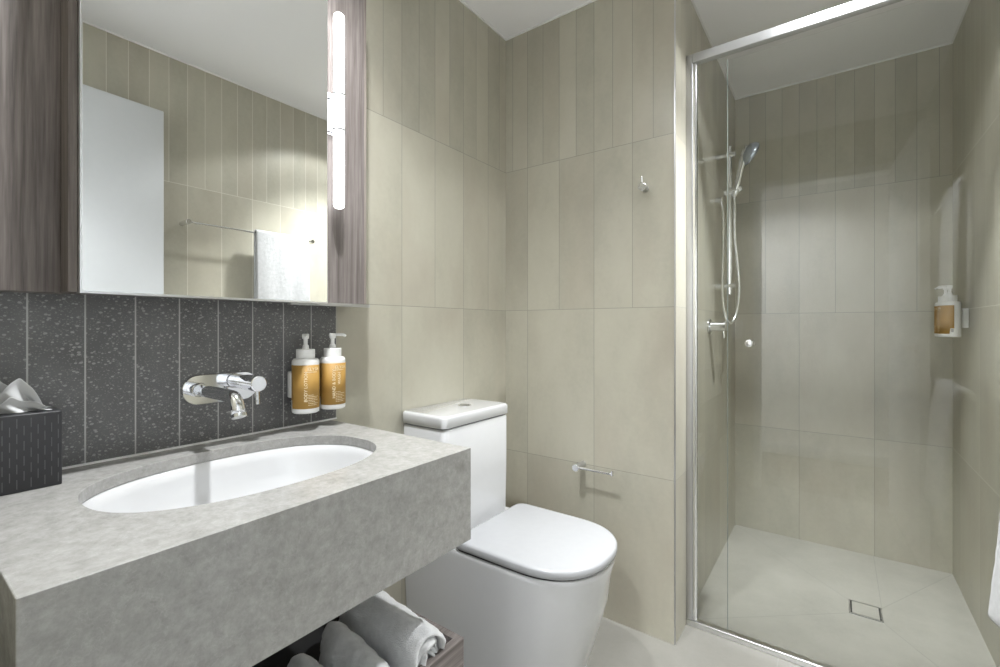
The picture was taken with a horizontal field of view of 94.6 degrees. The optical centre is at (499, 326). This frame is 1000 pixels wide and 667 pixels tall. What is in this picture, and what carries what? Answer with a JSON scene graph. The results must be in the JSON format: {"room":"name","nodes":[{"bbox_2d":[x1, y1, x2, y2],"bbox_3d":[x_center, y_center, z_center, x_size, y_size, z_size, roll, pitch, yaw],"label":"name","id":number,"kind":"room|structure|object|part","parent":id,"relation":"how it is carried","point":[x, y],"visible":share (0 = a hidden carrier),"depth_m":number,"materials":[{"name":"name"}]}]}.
{"room":"hotel bathroom","nodes":[
{"label":"hotel bathroom","id":0,"kind":"room"},
{"bbox_2d":[0,0,505,605],"bbox_3d":[-0.485,-0.075,1.380,0.102,2.334,1.802,0,0,36],"label":"wall","id":1,"kind":"structure","parent":0,"point":[432,331],"depth_m":1.45,"materials":[{"name":"beige tile"}]},
{"bbox_2d":[0,0,369,307],"bbox_3d":[-0.625,-0.490,0.996,0.124,0.875,0.793,0,0,36],"label":"upper cabinet","id":2,"kind":"object","parent":1,"relation":"attached to","point":[183,149],"visible":0.99,"depth_m":0.90,"materials":[{"name":"brown wood"}]},
{"bbox_2d":[70,0,327,303],"bbox_3d":[-0.596,-0.492,0.987,0.067,0.871,0.470,0,0,36],"label":"mirror","id":3,"kind":"object","parent":2,"relation":"attached to","point":[199,128],"depth_m":0.93,"materials":[{"name":"clear mirror"}]},
{"bbox_3d":[-0.439,-0.057,1.204,0.015,0.008,0.231,0,0,36],"label":"underside rail","id":4,"kind":"part","parent":2,"relation":"part of","materials":[{"name":"wood"}]},
{"bbox_2d":[328,12,344,208],"bbox_3d":[-0.425,-0.561,1.207,0.044,0.508,0.044,0,0,36],"label":"tube light","id":5,"kind":"object","parent":2,"relation":"attached to","point":[336,100],"visible":0.93,"depth_m":1.19,"materials":[{"name":"white"}]},
{"bbox_3d":[-0.440,-0.556,1.218,0.006,0.109,0.044,0,0,36],"label":"mount plate","id":6,"kind":"part","parent":5,"relation":"part of","materials":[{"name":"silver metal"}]},
{"bbox_3d":[-0.443,-0.492,1.237,0.021,0.871,0.174,0,0,36],"label":"wood door","id":7,"kind":"part","parent":2,"relation":"part of","materials":[{"name":"brown wood"}]},
{"bbox_2d":[62,417,336,469],"bbox_3d":[-0.673,0.261,1.034,0.003,0.004,0.702,0,0,36],"label":"trim","id":8,"kind":"structure","parent":1,"relation":"attached to","point":[165,449],"depth_m":1.01,"materials":[{"name":"silver metal"}]},
{"bbox_2d":[181,371,266,419],"bbox_3d":[-0.555,0.145,1.004,0.228,0.074,0.163,0,0,36],"label":"mixer","id":9,"kind":"object","parent":1,"relation":"attached to","point":[232,388],"visible":1,"depth_m":1.03,"materials":[{"name":"silver metal"}]},
{"bbox_3d":[-0.576,0.152,0.948,0.191,0.053,0.026,0,0,36],"label":"spout","id":10,"kind":"part","parent":9,"relation":"part of","materials":[{"name":"silver metal"}]},
{"bbox_3d":[-0.570,0.131,1.065,0.057,0.036,0.036,0,0,36],"label":"handle","id":11,"kind":"part","parent":9,"relation":"part of","materials":[{"name":"silver metal"}]},
{"bbox_2d":[0,420,470,666],"bbox_3d":[-0.473,0.363,0.875,0.514,0.199,0.688,0,0,36],"label":"countertop","id":12,"kind":"structure","parent":1,"relation":"attached to","point":[230,552],"depth_m":0.66,"materials":[{"name":"grey stone"}]},
{"bbox_2d":[0,378,61,495],"bbox_3d":[-0.802,0.174,0.757,0.098,0.178,0.106,0,0,36],"label":"tissue box","id":13,"kind":"object","parent":12,"relation":"on","point":[30,430],"visible":1,"depth_m":0.74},
{"bbox_2d":[82,444,372,512],"bbox_3d":[-0.475,0.351,0.886,0.346,0.132,0.511,0,0,36],"label":"basin","id":14,"kind":"object","parent":12,"relation":"in","point":[236,473],"depth_m":0.99,"materials":[{"name":"white ceramic"}]},
{"bbox_2d":[288,371,291,397],"bbox_3d":[-0.510,0.150,1.240,0.024,0.069,0.115,0,0,36],"label":"bracket","id":15,"kind":"object","parent":1,"relation":"attached to","point":[289,372],"visible":0.13,"depth_m":1.19,"materials":[{"name":"white plastic"}]},
{"bbox_2d":[292,334,319,413],"bbox_3d":[-0.497,0.119,1.181,0.066,0.201,0.067,0,0,36],"label":"pump bottle","id":16,"kind":"object","parent":15,"relation":"attached to","point":[305,367],"visible":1,"depth_m":1.16,"materials":[{"name":"white plastic"}]},
{"bbox_2d":[320,333,345,409],"bbox_3d":[-0.451,0.119,1.244,0.066,0.201,0.067,0,0,36],"label":"pump bottle","id":17,"kind":"object","parent":15,"relation":"attached to","point":[332,365],"visible":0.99,"depth_m":1.22,"materials":[{"name":"white plastic"}]},
{"bbox_2d":[252,610,463,666],"bbox_3d":[-0.478,0.635,0.883,0.496,0.344,0.677,0,0,36],"label":"towel shelf","id":18,"kind":"object","parent":1,"relation":"attached to","point":[452,655],"visible":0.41,"depth_m":1.08,"materials":[{"name":"brown wood"}]},
{"bbox_3d":[-0.486,0.798,0.889,0.477,0.018,0.641,0,0,36],"label":"panel","id":19,"kind":"part","parent":18,"relation":"part of","materials":[{"name":"grey stone"}]},
{"bbox_2d":[287,653,323,666],"bbox_3d":[-0.338,0.718,0.868,0.222,0.112,0.078,0,0,44],"label":"rolled towel","id":20,"kind":"object","parent":18,"relation":"on","point":[299,660],"visible":1,"depth_m":0.92,"materials":[{"name":"white fabric"}]},
{"bbox_2d":[318,621,388,666],"bbox_3d":[-0.294,0.712,0.948,0.241,0.123,0.085,0,0,43],"label":"rolled towel","id":21,"kind":"object","parent":18,"relation":"on","point":[340,646],"visible":0.99,"depth_m":0.95,"materials":[{"name":"white fabric"}]},
{"bbox_2d":[339,591,445,666],"bbox_3d":[-0.247,0.697,1.040,0.321,0.155,0.101,0,0,41],"label":"rolled towel","id":22,"kind":"object","parent":18,"relation":"on","point":[402,638],"visible":0.86,"depth_m":0.98,"materials":[{"name":"white fabric"}]},
{"bbox_3d":[-0.292,0.744,1.155,0.477,0.126,0.018,0,0,36],"label":"panel","id":23,"kind":"part","parent":18,"relation":"part of","materials":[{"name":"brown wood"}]},
{"bbox_3d":[-0.285,0.744,0.743,0.018,0.126,0.677,0,0,36],"label":"panel","id":24,"kind":"part","parent":18,"relation":"part of","materials":[{"name":"brown wood"}]},
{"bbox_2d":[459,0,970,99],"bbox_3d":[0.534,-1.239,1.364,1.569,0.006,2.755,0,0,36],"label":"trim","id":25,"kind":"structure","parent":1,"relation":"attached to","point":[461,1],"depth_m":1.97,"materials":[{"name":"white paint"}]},
{"bbox_2d":[506,0,660,639],"bbox_3d":[0.322,-0.075,1.845,0.661,2.334,0.100,0,0,36],"label":"wall","id":26,"kind":"structure","parent":0,"point":[583,85],"depth_m":1.76,"materials":[{"name":"beige tile"}]},
{"bbox_2d":[572,461,613,475],"bbox_3d":[0.355,0.529,1.716,0.159,0.027,0.071,0,0,36],"label":"toilet roll holder","id":27,"kind":"object","parent":26,"relation":"attached to","point":[581,465],"visible":1,"depth_m":1.72,"materials":[{"name":"metal"}]},
{"bbox_3d":[0.303,0.529,1.757,0.024,0.024,0.066,0,0,36],"label":"post","id":28,"kind":"part","parent":27,"relation":"part of","materials":[{"name":"metal"}]},
{"bbox_3d":[0.345,0.529,1.695,0.140,0.010,0.010,0,0,36],"label":"holder arm","id":29,"kind":"part","parent":27,"relation":"part of","materials":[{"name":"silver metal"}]},
{"bbox_2d":[638,176,648,191],"bbox_3d":[0.505,-0.499,1.624,0.028,0.050,0.043,0,0,36],"label":"robe hook","id":30,"kind":"object","parent":26,"relation":"attached to","point":[642,186],"visible":1,"depth_m":1.61,"materials":[{"name":"metal"}]},
{"bbox_2d":[587,617,781,666],"bbox_3d":[0.186,1.132,0.886,1.769,0.080,1.812,0,0,36],"label":"floor","id":31,"kind":"structure","parent":0,"point":[616,644],"depth_m":1.55,"materials":[{"name":"beige tile"}]},
{"bbox_2d":[403,399,617,666],"bbox_3d":[0.046,0.682,1.474,0.646,0.820,0.380,0,0,36],"label":"toilet","id":32,"kind":"object","parent":31,"relation":"on","point":[530,585],"visible":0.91,"depth_m":1.35,"materials":[{"name":"white ceramic"}]},
{"bbox_3d":[-0.146,0.296,1.594,0.196,0.038,0.349,0,0,36],"label":"cistern lid","id":33,"kind":"part","parent":32,"relation":"part of","materials":[{"name":"white ceramic"}]},
{"bbox_3d":[0.135,0.651,1.413,0.429,0.026,0.375,0,0,36],"label":"lid","id":34,"kind":"part","parent":32,"relation":"part of","materials":[{"name":"white plastic"}]},
{"bbox_2d":[683,624,802,666],"bbox_3d":[1.018,1.132,1.426,0.858,0.080,0.040,0,0,36],"label":"threshold","id":35,"kind":"object","parent":31,"relation":"on","point":[754,652],"depth_m":1.57,"materials":[{"name":"beige tile"}]},
{"bbox_2d":[661,0,734,644],"bbox_3d":[0.952,-0.075,2.107,0.050,2.334,1.263,0,0,36],"label":"wall","id":36,"kind":"structure","parent":0,"point":[691,38],"depth_m":1.86,"materials":[{"name":"beige tile"}]},
{"bbox_2d":[674,0,675,644],"bbox_3d":[0.600,-0.075,1.583,0.005,2.334,0.004,0,0,36],"label":"trim","id":37,"kind":"structure","parent":36,"relation":"attached to","point":[674,0],"depth_m":1.58,"materials":[{"name":"metal"}]},
{"bbox_2d":[707,319,726,337],"bbox_3d":[0.933,0.008,1.980,0.070,0.084,0.068,0,0,36],"label":"shower mixer","id":38,"kind":"object","parent":36,"relation":"attached to","point":[711,326],"visible":0.94,"depth_m":1.97,"materials":[{"name":"silver metal"}]},
{"bbox_3d":[0.907,0.000,1.998,0.006,0.068,0.068,0,0,36],"label":"plate","id":39,"kind":"part","parent":38,"relation":"part of","materials":[{"name":"silver metal"}]},
{"bbox_2d":[715,142,759,323],"bbox_3d":[1.049,-0.409,2.049,0.173,0.799,0.104,0,0,17],"label":"shower rail","id":40,"kind":"object","parent":36,"relation":"attached to","point":[748,153],"visible":0.98,"depth_m":2.06,"materials":[{"name":"silver metal"}]},
{"bbox_2d":[463,0,967,97],"bbox_3d":[0.531,-1.292,1.360,1.769,0.100,2.965,0,0,36],"label":"ceiling","id":41,"kind":"structure","parent":0,"point":[906,26],"depth_m":1.94,"materials":[{"name":"white paint"}]},
{"bbox_2d":[735,44,952,573],"bbox_3d":[1.661,-0.075,2.310,0.858,2.334,0.100,0,0,36],"label":"wall","id":42,"kind":"structure","parent":0,"point":[844,390],"depth_m":2.23,"materials":[{"name":"beige tile"}]},
{"bbox_2d":[698,525,995,666],"bbox_3d":[1.331,1.127,1.856,0.858,0.090,1.022,0,0,36],"label":"floor","id":43,"kind":"structure","parent":0,"point":[785,592],"depth_m":1.80,"materials":[{"name":"beige tile"}]},
{"bbox_2d":[686,0,903,666],"bbox_3d":[1.037,0.050,1.453,0.857,2.084,0.068,0,0,36],"label":"shower door frame","id":44,"kind":"structure","parent":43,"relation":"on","point":[856,7],"depth_m":1.68,"materials":[{"name":"metal"}]},
{"bbox_3d":[0.714,0.056,1.688,0.014,2.028,0.020,0,0,36],"label":"wall post","id":45,"kind":"part","parent":44,"relation":"part of","materials":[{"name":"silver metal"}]},
{"bbox_3d":[0.847,0.057,1.568,0.025,0.025,0.031,0,0,36],"label":"knob","id":46,"kind":"part","parent":44,"relation":"part of","materials":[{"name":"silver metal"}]},
{"bbox_3d":[1.046,-0.976,1.446,0.834,0.032,0.030,0,0,36],"label":"rail","id":47,"kind":"part","parent":44,"relation":"part of","materials":[{"name":"metal"}]},
{"bbox_2d":[848,599,883,622],"bbox_3d":[1.403,1.090,1.772,0.102,0.003,0.106,0,0,36],"label":"floor drain","id":48,"kind":"object","parent":43,"relation":"on","point":[861,609],"visible":1,"depth_m":1.77,"materials":[{"name":"metal"}]},
{"bbox_2d":[953,0,999,666],"bbox_3d":[1.206,-0.075,0.870,0.100,2.334,2.965,0,0,36],"label":"wall","id":49,"kind":"structure","parent":0,"point":[976,44],"depth_m":1.67,"materials":[{"name":"beige tile"}]},
{"bbox_2d":[962,308,968,327],"bbox_3d":[1.821,-0.033,1.821,0.024,0.077,0.113,0,0,36],"label":"bracket","id":50,"kind":"object","parent":49,"relation":"attached to","point":[965,311],"visible":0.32,"depth_m":1.77,"materials":[{"name":"white plastic"}]},
{"bbox_2d":[934,287,947,336],"bbox_3d":[1.782,-0.059,1.846,0.066,0.201,0.067,0,0,36],"label":"pump bottle","id":51,"kind":"object","parent":50,"relation":"attached to","point":[945,289],"visible":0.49,"depth_m":1.85,"materials":[{"name":"white plastic"}]},
{"bbox_2d":[937,285,961,336],"bbox_3d":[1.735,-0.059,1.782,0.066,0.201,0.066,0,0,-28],"label":"pump bottle","id":52,"kind":"object","parent":50,"relation":"attached to","point":[950,308],"visible":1,"depth_m":1.76,"materials":[{"name":"white plastic"}]},
{"bbox_3d":[0.999,0.230,0.740,0.082,0.023,0.652,0,0,36],"label":"towel rail","id":53,"kind":"object","parent":49,"relation":"attached to","visible":0},
{"bbox_2d":[988,521,999,627],"bbox_3d":[1.019,0.428,0.856,0.099,0.453,0.398,0,0,36],"label":"towel","id":54,"kind":"object","parent":53,"relation":"hanging from","point":[994,602],"visible":1,"depth_m":1.01,"materials":[{"name":"white fabric"}]}
]}

